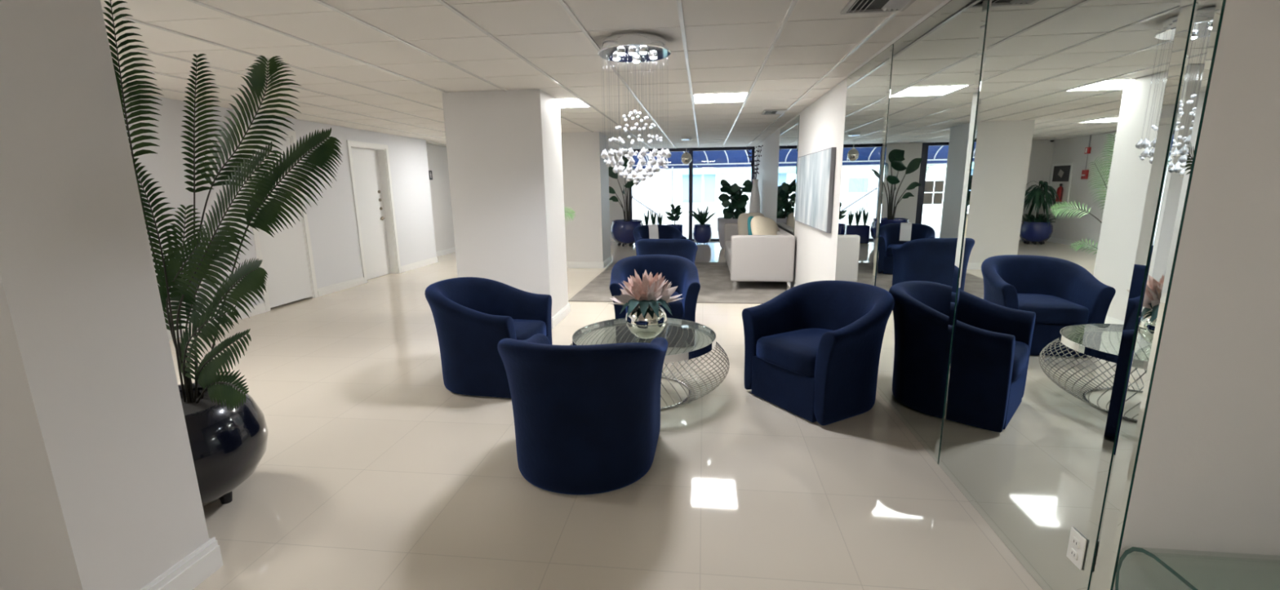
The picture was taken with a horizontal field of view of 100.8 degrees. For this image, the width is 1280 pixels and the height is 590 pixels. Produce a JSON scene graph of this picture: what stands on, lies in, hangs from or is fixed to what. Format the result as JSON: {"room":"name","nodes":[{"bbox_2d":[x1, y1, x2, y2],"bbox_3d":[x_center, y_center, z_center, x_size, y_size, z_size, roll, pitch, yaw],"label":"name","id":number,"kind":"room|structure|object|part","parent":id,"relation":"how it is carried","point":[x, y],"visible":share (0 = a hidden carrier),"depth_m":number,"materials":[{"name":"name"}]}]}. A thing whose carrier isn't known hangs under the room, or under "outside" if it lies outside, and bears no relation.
{"room":"building lobby","nodes":[
{"label":"building lobby","id":0,"kind":"room"},
{"bbox_2d":[0,0,208,589],"bbox_3d":[-2.883,-0.056,1.834,2.240,2.450,0.420,1,12,7],"label":"column","id":1,"kind":"structure","parent":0,"point":[100,489],"depth_m":1.68,"materials":[{"name":"white paint"}]},
{"bbox_2d":[140,537,223,589],"bbox_3d":[-2.857,1.080,2.067,2.260,0.130,0.460,1,12,7],"label":"baseboard","id":2,"kind":"structure","parent":1,"relation":"attached to","point":[192,571],"depth_m":2.04,"materials":[{"name":"white paint"}]},
{"bbox_2d":[121,92,436,326],"bbox_3d":[-5.125,-0.531,4.289,0.200,2.450,13.350,1,12,7],"label":"wall","id":3,"kind":"structure","parent":0,"point":[332,223],"depth_m":7.66,"materials":[{"name":"white paint"}]},
{"bbox_2d":[235,123,318,311],"bbox_3d":[-4.793,-0.999,6.934,0.206,2.285,0.930,1,12,7],"label":"door","id":4,"kind":"structure","parent":3,"relation":"in","point":[287,261],"depth_m":7.03,"materials":[{"name":"white paint"}]},
{"bbox_2d":[166,247,455,340],"bbox_3d":[-4.979,0.190,6.556,0.468,0.115,17.500,1,12,7],"label":"baseboard","id":5,"kind":"structure","parent":3,"relation":"attached to","point":[260,308],"depth_m":8.03,"materials":[{"name":"white paint"}]},
{"bbox_2d":[346,140,401,283],"bbox_3d":[-4.549,-1.404,8.949,0.206,2.255,1.070,1,12,7],"label":"door","id":6,"kind":"structure","parent":3,"relation":"in","point":[369,162],"depth_m":9.10,"materials":[{"name":"white paint"}]},
{"bbox_2d":[426,143,454,251],"bbox_3d":[-4.431,-2.288,12.737,0.450,2.450,4.350,1,12,7],"label":"wall","id":7,"kind":"structure","parent":0,"point":[437,155],"depth_m":12.06,"materials":[{"name":"white paint"}]},
{"bbox_2d":[428,170,432,179],"bbox_3d":[-4.582,-2.623,11.579,0.016,0.200,0.150,1,12,7],"label":"wall sign","id":8,"kind":"object","parent":7,"relation":"attached to","point":[430,174],"visible":0.85,"depth_m":11.57,"materials":[{"name":"grey"}]},
{"bbox_2d":[441,88,568,317],"bbox_3d":[-1.435,-0.918,5.897,1.020,2.450,0.740,1,12,7],"label":"column","id":9,"kind":"structure","parent":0,"point":[504,148],"depth_m":5.51,"materials":[{"name":"white paint"}]},
{"bbox_2d":[551,302,570,328],"bbox_3d":[-1.418,0.226,6.133,1.056,0.115,0.776,1,12,7],"label":"baseboard","id":10,"kind":"structure","parent":9,"relation":"attached to","point":[564,312],"depth_m":6.04,"materials":[{"name":"white paint"}]},
{"bbox_2d":[100,0,944,150],"bbox_3d":[-0.633,-2.179,5.511,11.400,0.146,17.850,1,12,7],"label":"ceiling","id":11,"kind":"structure","parent":0,"point":[541,16],"depth_m":3.86,"materials":[{"name":"white tile"}]},
{"bbox_2d":[102,0,926,149],"bbox_3d":[-0.688,-2.109,5.558,9.784,0.009,17.500,1,12,7],"label":"trim","id":12,"kind":"structure","parent":11,"relation":"attached to","point":[443,2],"depth_m":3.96,"materials":[{"name":"white metal"}]},
{"bbox_2d":[556,97,591,107],"bbox_3d":[-0.926,-2.222,6.134,0.590,0.010,0.640,1,12,7],"label":"recessed light","id":13,"kind":"object","parent":11,"relation":"in","point":[564,102],"visible":0.41,"depth_m":6.13,"materials":[{"name":"white plastic"}]},
{"bbox_2d":[597,32,671,185],"bbox_3d":[-0.032,-1.241,3.654,0.494,0.949,0.501,1,12,7],"label":"chandelier","id":14,"kind":"object","parent":11,"relation":"hanging from","point":[628,47],"visible":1,"depth_m":3.56,"materials":[{"name":"silver metal"}]},
{"bbox_2d":[612,55,621,60],"bbox_3d":[-0.159,-1.620,3.622,0.060,0.026,0.060,1,12,7],"label":"bulb","id":15,"kind":"object","parent":14,"relation":"attached to","point":[615,57],"depth_m":3.60,"materials":[{"name":"white glass"}]},
{"bbox_2d":[616,49,625,55],"bbox_3d":[-0.124,-1.592,3.482,0.060,0.026,0.060,1,12,7],"label":"bulb","id":16,"kind":"object","parent":14,"relation":"attached to","point":[620,52],"depth_m":3.46,"materials":[{"name":"white glass"}]},
{"bbox_2d":[627,49,636,55],"bbox_3d":[-0.049,-1.592,3.480,0.060,0.026,0.060,1,12,7],"label":"bulb","id":17,"kind":"object","parent":14,"relation":"attached to","point":[632,52],"depth_m":3.46,"materials":[{"name":"white glass"}]},
{"bbox_2d":[631,57,640,62],"bbox_3d":[-0.026,-1.639,3.704,0.060,0.026,0.060,1,12,7],"label":"bulb","id":18,"kind":"object","parent":14,"relation":"attached to","point":[634,60],"depth_m":3.69,"materials":[{"name":"white glass"}]},
{"bbox_2d":[639,48,648,54],"bbox_3d":[0.022,-1.590,3.463,0.060,0.026,0.060,1,12,7],"label":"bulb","id":19,"kind":"object","parent":14,"relation":"attached to","point":[642,51],"depth_m":3.45,"materials":[{"name":"white glass"}]},
{"bbox_2d":[648,53,657,59],"bbox_3d":[0.091,-1.619,3.600,0.060,0.026,0.060,1,12,7],"label":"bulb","id":20,"kind":"object","parent":14,"relation":"attached to","point":[652,56],"depth_m":3.58,"materials":[{"name":"white glass"}]},
{"bbox_2d":[680,136,692,164],"bbox_3d":[0.938,-2.920,10.696,0.220,0.540,0.220,1,12,7],"label":"pendant lamp","id":21,"kind":"object","parent":11,"relation":"hanging from","point":[686,157],"visible":1,"depth_m":10.64,"materials":[{"name":"silver metal"}]},
{"bbox_3d":[0.940,-2.778,10.725,0.220,0.250,0.220,1,12,7],"label":"lamp shade","id":22,"kind":"part","parent":21,"relation":"part of","materials":[{"name":"clear glass"}]},
{"bbox_2d":[693,91,749,103],"bbox_3d":[0.893,-2.204,5.918,0.590,0.010,0.640,1,12,7],"label":"recessed light","id":23,"kind":"object","parent":11,"relation":"in","point":[722,97],"visible":0.97,"depth_m":5.88,"materials":[{"name":"white plastic"}]},
{"bbox_2d":[761,109,787,115],"bbox_3d":[1.809,-2.464,7.136,0.300,0.018,0.400,1,12,7],"label":"ceiling vent","id":24,"kind":"object","parent":11,"relation":"in","point":[771,112],"visible":1,"depth_m":7.11,"materials":[{"name":"grey metal"}]},
{"bbox_2d":[840,0,915,14],"bbox_3d":[1.288,-1.564,2.825,0.340,0.018,0.330,1,12,7],"label":"ceiling vent","id":25,"kind":"object","parent":11,"relation":"in","point":[853,6],"visible":1,"depth_m":2.90,"materials":[{"name":"grey metal"}]},
{"bbox_2d":[560,131,610,262],"bbox_3d":[-1.115,-1.796,10.124,0.920,2.450,0.850,1,12,7],"label":"wall","id":26,"kind":"structure","parent":0,"point":[585,174],"depth_m":9.71,"materials":[{"name":"white paint"}]},
{"bbox_2d":[566,256,611,268],"bbox_3d":[-1.100,-0.651,10.351,0.956,0.115,0.868,1,12,7],"label":"baseboard","id":27,"kind":"structure","parent":26,"relation":"attached to","point":[569,264],"depth_m":9.92,"materials":[{"name":"white paint"}]},
{"bbox_2d":[168,240,1042,589],"bbox_3d":[-0.595,0.354,6.035,11.400,0.120,17.850,1,12,7],"label":"floor","id":28,"kind":"structure","parent":0,"point":[372,473],"depth_m":2.65,"materials":[{"name":"tile"}]},
{"bbox_2d":[102,0,342,507],"bbox_3d":[-1.965,-0.111,2.553,1.301,2.241,0.921,-4,12,-15],"label":"potted palm","id":29,"kind":"object","parent":28,"relation":"on","point":[228,432],"visible":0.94,"depth_m":2.38,"materials":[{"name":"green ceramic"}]},
{"bbox_2d":[177,382,268,507],"bbox_3d":[-2.213,0.743,2.542,0.704,0.490,0.704,1,12,7],"label":"pot","id":30,"kind":"object","parent":29,"relation":"attached to","point":[227,447],"depth_m":2.45,"materials":[{"name":"black ceramic"}]},
{"bbox_2d":[424,276,552,398],"bbox_3d":[-1.204,0.289,4.147,0.820,0.789,0.853,2,12,12],"label":"tub chair","id":31,"kind":"object","parent":28,"relation":"on","point":[472,315],"visible":0.86,"depth_m":3.83,"materials":[{"name":"blue fabric"}]},
{"bbox_2d":[512,319,546,340],"bbox_3d":[-1.115,0.310,4.131,0.638,0.168,0.518,2,12,12],"label":"seat cushion","id":32,"kind":"object","parent":31,"relation":"on","point":[525,329],"depth_m":4.12,"materials":[{"name":"blue fabric"}]},
{"bbox_2d":[497,333,667,494],"bbox_3d":[-0.304,0.545,2.844,0.853,0.789,0.820,1,12,9],"label":"tub chair","id":33,"kind":"object","parent":28,"relation":"on","point":[587,418],"visible":1,"depth_m":2.55,"materials":[{"name":"blue fabric"}]},
{"bbox_2d":[608,155,643,246],"bbox_3d":[-0.346,-2.348,13.278,0.954,2.231,0.925,-9,14,-33],"label":"potted plant","id":34,"kind":"object","parent":28,"relation":"on","point":[621,230],"visible":0.83,"depth_m":13.16,"materials":[{"name":"green plant"}]},
{"bbox_2d":[610,219,643,243],"bbox_3d":[-0.315,-1.620,13.484,0.860,0.560,0.860,1,12,7],"label":"pot","id":35,"kind":"object","parent":34,"relation":"attached to","point":[621,230],"depth_m":13.14,"materials":[{"name":"blue ceramic"}]},
{"bbox_2d":[570,317,728,410],"bbox_3d":[0.032,0.502,3.866,1.224,0.450,1.224,1,12,10],"label":"coffee table","id":36,"kind":"object","parent":28,"relation":"on","point":[579,334],"visible":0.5,"depth_m":3.95,"materials":[{"name":"clear glass"}]},
{"bbox_2d":[625,305,666,338],"bbox_3d":[0.044,0.180,3.735,0.294,0.232,0.294,1,12,7],"label":"vase","id":37,"kind":"object","parent":36,"relation":"on","point":[649,326],"visible":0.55,"depth_m":3.62,"materials":[{"name":"silver glass"}]},
{"bbox_2d":[606,269,683,317],"bbox_3d":[0.041,-0.029,3.698,0.528,0.291,0.393,1,12,7],"label":"flower arrangement","id":38,"kind":"object","parent":37,"relation":"in","point":[652,291],"visible":1,"depth_m":3.64,"materials":[{"name":"pink plant"}]},
{"bbox_3d":[-0.108,-0.002,3.668,0.239,0.183,0.156,1,12,7],"label":"flower","id":39,"kind":"part","parent":38,"relation":"part of","materials":[{"name":"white plant"}]},
{"bbox_3d":[-0.065,-0.040,3.790,0.132,0.206,0.231,-6,13,-24],"label":"flower","id":40,"kind":"part","parent":38,"relation":"part of","materials":[{"name":"pink plant"}]},
{"bbox_3d":[-0.056,-0.032,3.678,0.184,0.232,0.165,1,12,7],"label":"flower","id":41,"kind":"part","parent":38,"relation":"part of","materials":[{"name":"pink plant"}]},
{"bbox_3d":[0.013,0.005,3.630,0.117,0.176,0.114,-7,13,-27],"label":"flower","id":42,"kind":"part","parent":38,"relation":"part of","materials":[{"name":"pink plant"}]},
{"bbox_3d":[0.042,-0.046,3.682,0.174,0.250,0.190,1,12,7],"label":"flower","id":43,"kind":"part","parent":38,"relation":"part of","materials":[{"name":"pink plant"}]},
{"bbox_3d":[0.106,-0.001,3.623,0.136,0.190,0.137,1,12,7],"label":"flower","id":44,"kind":"part","parent":38,"relation":"part of","materials":[{"name":"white plant"}]},
{"bbox_3d":[0.126,-0.040,3.700,0.166,0.233,0.143,1,12,7],"label":"flower","id":45,"kind":"part","parent":38,"relation":"part of","materials":[{"name":"pink plant"}]},
{"bbox_3d":[0.112,-0.054,3.753,0.174,0.238,0.169,1,12,7],"label":"flower","id":46,"kind":"part","parent":38,"relation":"part of","materials":[{"name":"pink plant"}]},
{"bbox_3d":[0.187,-0.018,3.672,0.211,0.203,0.135,-6,13,-22],"label":"flower","id":47,"kind":"part","parent":38,"relation":"part of","materials":[{"name":"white plant"}]},
{"bbox_2d":[609,254,700,346],"bbox_3d":[0.146,0.037,5.269,0.853,0.789,0.820,-1,12,1],"label":"tub chair","id":48,"kind":"object","parent":28,"relation":"on","point":[682,273],"visible":0.69,"depth_m":5.04,"materials":[{"name":"blue fabric"}]},
{"bbox_2d":[626,291,683,317],"bbox_3d":[0.145,0.074,5.184,0.518,0.168,0.638,-1,12,1],"label":"seat cushion","id":49,"kind":"object","parent":48,"relation":"on","point":[677,310],"depth_m":4.88,"materials":[{"name":"blue fabric"}]},
{"bbox_3d":[0.143,0.342,4.971,0.570,0.288,0.084,-1,12,1],"label":"panel","id":50,"kind":"part","parent":48,"relation":"part of","materials":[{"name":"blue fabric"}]},
{"bbox_2d":[664,204,683,234],"bbox_3d":[0.899,-1.820,13.598,0.472,1.031,0.440,9,15,38],"label":"potted croton","id":51,"kind":"object","parent":28,"relation":"on","point":[676,211],"visible":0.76,"depth_m":13.54,"materials":[{"name":"green plant"}]},
{"bbox_2d":[666,224,683,234],"bbox_3d":[0.894,-1.561,13.659,0.440,0.500,0.440,1,12,7],"label":"pot","id":52,"kind":"object","parent":51,"relation":"attached to","point":[680,227],"depth_m":13.48,"materials":[{"name":"blue ceramic"}]},
{"bbox_2d":[568,262,786,303],"bbox_3d":[0.767,-0.271,8.630,3.040,0.014,3.630,1,12,7],"label":"area rug","id":53,"kind":"object","parent":28,"relation":"on","point":[716,284],"visible":0.47,"depth_m":7.70,"materials":[{"name":"grey carpet"}]},
{"bbox_2d":[632,224,686,255],"bbox_3d":[0.306,-0.817,9.319,0.853,0.789,0.820,-3,12,-12],"label":"tub chair","id":54,"kind":"object","parent":53,"relation":"on","point":[665,232],"visible":0.33,"depth_m":9.43,"materials":[{"name":"blue fabric"}]},
{"bbox_2d":[647,224,658,239],"bbox_3d":[0.232,-1.012,9.612,0.170,0.534,0.211,-3,12,-12],"label":"throw blanket","id":55,"kind":"object","parent":54,"relation":"on","point":[653,228],"visible":0.6,"depth_m":9.52,"materials":[{"name":"grey fabric"}]},
{"bbox_2d":[635,239,697,263],"bbox_3d":[0.365,-0.431,7.446,0.853,0.789,0.820,1,12,10],"label":"tub chair","id":56,"kind":"object","parent":53,"relation":"on","point":[687,249],"visible":0.45,"depth_m":7.06,"materials":[{"name":"blue fabric"}]},
{"bbox_2d":[724,222,795,289],"bbox_3d":[1.881,-0.713,8.738,0.880,0.775,2.620,1,12,7],"label":"sofa","id":57,"kind":"object","parent":53,"relation":"on","point":[748,258],"visible":0.95,"depth_m":7.46,"materials":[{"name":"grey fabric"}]},
{"bbox_2d":[724,240,730,253],"bbox_3d":[1.861,-0.829,9.315,0.690,0.170,1.159,1,12,7],"label":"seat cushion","id":58,"kind":"object","parent":57,"relation":"on","point":[727,243],"depth_m":9.29,"materials":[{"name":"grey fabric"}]},
{"bbox_2d":[727,248,730,263],"bbox_3d":[1.724,-0.593,8.182,0.690,0.170,1.159,1,12,7],"label":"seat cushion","id":59,"kind":"object","parent":57,"relation":"on","point":[729,249],"depth_m":8.35,"materials":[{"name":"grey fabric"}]},
{"bbox_3d":[2.026,-1.023,9.931,0.880,0.655,0.140,1,12,7],"label":"armrest","id":60,"kind":"part","parent":57,"relation":"part of","materials":[{"name":"grey fabric"}]},
{"bbox_3d":[1.362,-0.142,7.634,0.050,0.120,0.050,1,12,7],"label":"leg","id":61,"kind":"part","parent":57,"relation":"part of","materials":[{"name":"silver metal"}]},
{"bbox_2d":[747,216,753,235],"bbox_3d":[1.949,-1.063,8.852,0.526,0.516,0.209,-11,16,-42],"label":"throw pillow","id":62,"kind":"object","parent":57,"relation":"on","point":[749,219],"visible":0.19,"depth_m":8.69,"materials":[{"name":"teal fabric"}]},
{"bbox_2d":[737,213,764,235],"bbox_3d":[2.007,-1.214,9.503,0.500,0.519,0.235,-1,12,-1],"label":"throw pillow","id":63,"kind":"object","parent":57,"relation":"on","point":[743,218],"visible":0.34,"depth_m":9.45,"materials":[{"name":"beige fabric"}]},
{"bbox_3d":[1.735,-0.520,7.520,0.880,0.655,0.140,1,12,7],"label":"armrest","id":64,"kind":"part","parent":57,"relation":"part of","materials":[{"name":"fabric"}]},
{"bbox_2d":[751,216,779,235],"bbox_3d":[1.924,-0.929,8.060,0.620,0.551,0.324,-9,14,-36],"label":"throw pillow","id":65,"kind":"object","parent":57,"relation":"on","point":[760,225],"visible":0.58,"depth_m":7.93,"materials":[{"name":"beige fabric"}]},
{"bbox_3d":[2.232,-0.767,8.684,0.168,0.653,2.338,1,12,7],"label":"backrest","id":66,"kind":"part","parent":57,"relation":"part of","materials":[{"name":"grey fabric"}]},
{"bbox_3d":[2.117,-0.135,7.544,0.050,0.120,0.050,1,12,7],"label":"leg","id":67,"kind":"part","parent":57,"relation":"part of","materials":[{"name":"silver metal"}]},
{"bbox_2d":[686,205,716,244],"bbox_3d":[1.626,-1.833,13.679,0.554,1.002,0.753,10,16,43],"label":"agave","id":68,"kind":"object","parent":28,"relation":"on","point":[702,232],"visible":1,"depth_m":13.50,"materials":[{"name":"green plant"}]},
{"bbox_2d":[717,179,752,248],"bbox_3d":[2.210,-1.912,12.501,0.758,1.619,0.758,-11,16,-41],"label":"fiddle leaf fig","id":69,"kind":"object","parent":28,"relation":"on","point":[739,202],"visible":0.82,"depth_m":12.38,"materials":[{"name":"green plant"}]},
{"bbox_2d":[717,217,737,248],"bbox_3d":[2.216,-1.472,12.592,0.760,0.720,0.760,1,12,7],"label":"pot","id":70,"kind":"object","parent":69,"relation":"attached to","point":[721,220],"depth_m":12.41,"materials":[{"name":"grey ceramic"}]},
{"bbox_2d":[746,145,763,213],"bbox_3d":[2.543,-2.159,11.894,0.365,2.339,0.439,1,12,7],"label":"floor vase","id":71,"kind":"object","parent":28,"relation":"on","point":[754,204],"visible":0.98,"depth_m":11.80,"materials":[{"name":"white ceramic"}]},
{"bbox_2d":[742,280,894,426],"bbox_3d":[1.285,0.343,3.709,0.820,0.789,0.853,-7,13,-29],"label":"tub chair","id":72,"kind":"object","parent":28,"relation":"on","point":[812,350],"visible":1,"depth_m":3.52,"materials":[{"name":"blue fabric"}]},
{"bbox_3d":[0.983,0.617,3.584,0.084,0.288,0.570,-7,13,-29],"label":"panel","id":73,"kind":"part","parent":72,"relation":"part of","materials":[{"name":"blue fabric"}]},
{"bbox_2d":[755,328,831,377],"bbox_3d":[1.207,0.371,3.668,0.638,0.168,0.518,-7,13,-29],"label":"seat cushion","id":74,"kind":"object","parent":72,"relation":"on","point":[793,352],"depth_m":3.56,"materials":[{"name":"blue fabric"}]},
{"bbox_2d":[1115,546,1279,589],"bbox_3d":[1.902,1.023,1.182,0.982,0.464,0.830,1,12,7],"label":"glass side table","id":75,"kind":"object","parent":28,"relation":"on","point":[1132,549],"visible":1,"depth_m":1.52,"materials":[{"name":"teal"}]},
{"bbox_2d":[644,208,662,225],"bbox_3d":[0.358,-1.821,13.875,0.560,0.936,0.240,1,12,7],"label":"aloe","id":76,"kind":"object","parent":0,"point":[653,217],"visible":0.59,"depth_m":13.81,"materials":[{"name":"green plant"}]},
{"bbox_2d":[608,146,755,236],"bbox_3d":[-0.542,-2.708,14.493,7.750,2.450,0.150,1,12,7],"label":"wall","id":77,"kind":"structure","parent":0,"point":[616,212],"depth_m":14.43,"materials":[{"name":"white paint"}]},
{"bbox_2d":[629,146,754,240],"bbox_3d":[1.359,-2.689,14.262,3.320,2.450,0.100,1,12,7],"label":"window","id":78,"kind":"structure","parent":77,"relation":"in","point":[691,150],"depth_m":14.07,"materials":[{"name":"brown metal"}]},
{"bbox_2d":[644,146,755,149],"bbox_3d":[1.342,-3.891,14.019,3.320,0.004,0.150,1,12,7],"label":"trim","id":79,"kind":"structure","parent":77,"relation":"attached to","point":[751,146],"depth_m":13.96,"materials":[{"name":"brown metal"}]},
{"bbox_2d":[692,223,711,243],"bbox_3d":[1.610,-1.589,13.669,0.500,0.470,0.500,1,12,7],"label":"pot","id":80,"kind":"object","parent":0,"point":[702,233],"depth_m":13.48,"materials":[{"name":"blue ceramic"}]},
{"bbox_2d":[753,77,847,285],"bbox_3d":[2.555,-1.719,9.490,0.200,2.450,9.250,1,12,7],"label":"wall","id":81,"kind":"structure","parent":0,"point":[821,124],"depth_m":6.33,"materials":[{"name":"white paint"}]},
{"bbox_2d":[776,115,799,235],"bbox_3d":[2.318,-1.855,8.385,0.010,1.670,1.900,1,12,7],"label":"mirror panel","id":82,"kind":"object","parent":81,"relation":"attached to","point":[788,134],"visible":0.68,"depth_m":8.20,"materials":[{"name":"white"}]},
{"bbox_2d":[786,280,797,288],"bbox_3d":[2.464,-0.578,9.745,0.018,0.115,9.240,1,12,7],"label":"baseboard","id":83,"kind":"structure","parent":81,"relation":"attached to","point":[793,284],"depth_m":7.61,"materials":[{"name":"white paint"}]},
{"bbox_2d":[795,146,835,233],"bbox_3d":[2.047,-1.252,6.301,0.046,0.850,1.980,1,12,7],"label":"canvas","id":84,"kind":"object","parent":81,"relation":"attached to","point":[815,171],"visible":1,"depth_m":5.93,"materials":[{"name":"grey fabric"}]},
{"bbox_2d":[835,44,893,285],"bbox_3d":[1.809,-0.648,4.427,0.009,2.416,1.184,1,12,7],"label":"mirror panel","id":85,"kind":"object","parent":81,"relation":"attached to","point":[868,89],"visible":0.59,"depth_m":4.22,"materials":[{"name":"white metal"}]},
{"bbox_2d":[848,0,1226,589],"bbox_3d":[1.669,-0.399,3.230,0.001,2.425,3.665,1,12,7],"label":"trim","id":86,"kind":"structure","parent":81,"relation":"attached to","point":[951,0],"depth_m":1.57,"materials":[{"name":"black metal"}]},
{"bbox_2d":[847,0,1279,589],"bbox_3d":[3.222,-0.396,3.043,3.127,2.450,3.665,1,12,7],"label":"wall","id":87,"kind":"structure","parent":0,"point":[1207,474],"depth_m":1.48,"materials":[{"name":"white"}]},
{"bbox_2d":[875,0,988,463],"bbox_3d":[1.664,-0.398,3.228,0.009,2.416,1.256,1,12,7],"label":"mirror panel","id":88,"kind":"object","parent":87,"relation":"attached to","point":[936,67],"visible":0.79,"depth_m":3.02,"materials":[{"name":"white"}]},
{"bbox_2d":[938,0,1195,589],"bbox_3d":[1.524,-0.156,2.070,0.009,2.416,1.098,1,12,7],"label":"mirror panel","id":89,"kind":"object","parent":87,"relation":"attached to","point":[1077,99],"visible":1,"depth_m":1.91,"materials":[{"name":"white metal"}]},
{"bbox_2d":[1066,527,1087,570],"bbox_3d":[1.470,0.855,1.785,0.010,0.116,0.072,1,12,7],"label":"power outlet","id":90,"kind":"object","parent":89,"relation":"attached to","point":[1077,545],"visible":1,"depth_m":1.78,"materials":[{"name":"white plastic"}]},
{"bbox_2d":[1070,548,1078,559],"bbox_3d":[1.468,0.877,1.790,0.006,0.028,0.032,1,12,7],"label":"socket","id":91,"kind":"object","parent":90,"relation":"attached to","point":[1073,552],"depth_m":1.79,"materials":[{"name":"white plastic"}]},
{"bbox_2d":[1071,537,1079,548],"bbox_3d":[1.468,0.834,1.781,0.006,0.028,0.032,1,12,7],"label":"socket","id":92,"kind":"object","parent":90,"relation":"attached to","point":[1075,540],"depth_m":1.78,"materials":[{"name":"white plastic"}]},
{"bbox_2d":[1088,0,1225,589],"bbox_3d":[1.454,-0.035,1.488,0.009,2.416,0.078,1,12,7],"label":"mirror panel","id":93,"kind":"object","parent":87,"relation":"attached to","point":[1207,15],"visible":1,"depth_m":1.48,"materials":[{"name":"white metal"}]},
{"label":"outside","id":94,"kind":"structure","parent":0,"visible":0},
{"bbox_2d":[642,219,719,239],"bbox_3d":[4.410,-6.021,36.605,60.000,0.120,45.350,1,12,7],"label":"ground","id":95,"kind":"structure","parent":94,"point":[713,223],"depth_m":21.12,"materials":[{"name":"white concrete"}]},
{"bbox_2d":[632,197,657,224],"bbox_3d":[0.021,-2.509,16.241,1.080,1.375,0.040,1,12,7],"label":"stair railing","id":96,"kind":"object","parent":95,"relation":"on","point":[633,197],"visible":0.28,"depth_m":16.17,"materials":[{"name":"grey metal"}]},
{"bbox_2d":[631,168,751,219],"bbox_3d":[3.250,-7.091,26.750,32.000,6.000,8.350,1,12,7],"label":"building","id":97,"kind":"structure","parent":95,"relation":"on","point":[655,193],"depth_m":23.49,"materials":[{"name":"white paint"}]},
{"bbox_3d":[2.297,-4.696,23.384,0.850,1.200,0.010,1,12,7],"label":"pane","id":98,"kind":"part","parent":97,"relation":"part of","materials":[{"name":"blue"}]},
{"bbox_3d":[3.067,-4.689,23.293,0.500,1.200,0.010,1,12,7],"label":"pane","id":99,"kind":"part","parent":97,"relation":"part of","materials":[{"name":"blue"}]},
{"bbox_2d":[631,150,751,224],"bbox_3d":[1.124,-3.287,15.538,15.500,3.152,2.328,1,12,7],"label":"awning","id":100,"kind":"object","parent":95,"relation":"on","point":[723,158],"visible":0.07,"depth_m":16.36,"materials":[{"name":"blue fabric"}]},
{"bbox_3d":[1.032,-2.987,16.739,0.055,2.080,0.055,-4,12,-15],"label":"post","id":101,"kind":"part","parent":100,"relation":"part of","materials":[{"name":"white metal"}]}
]}

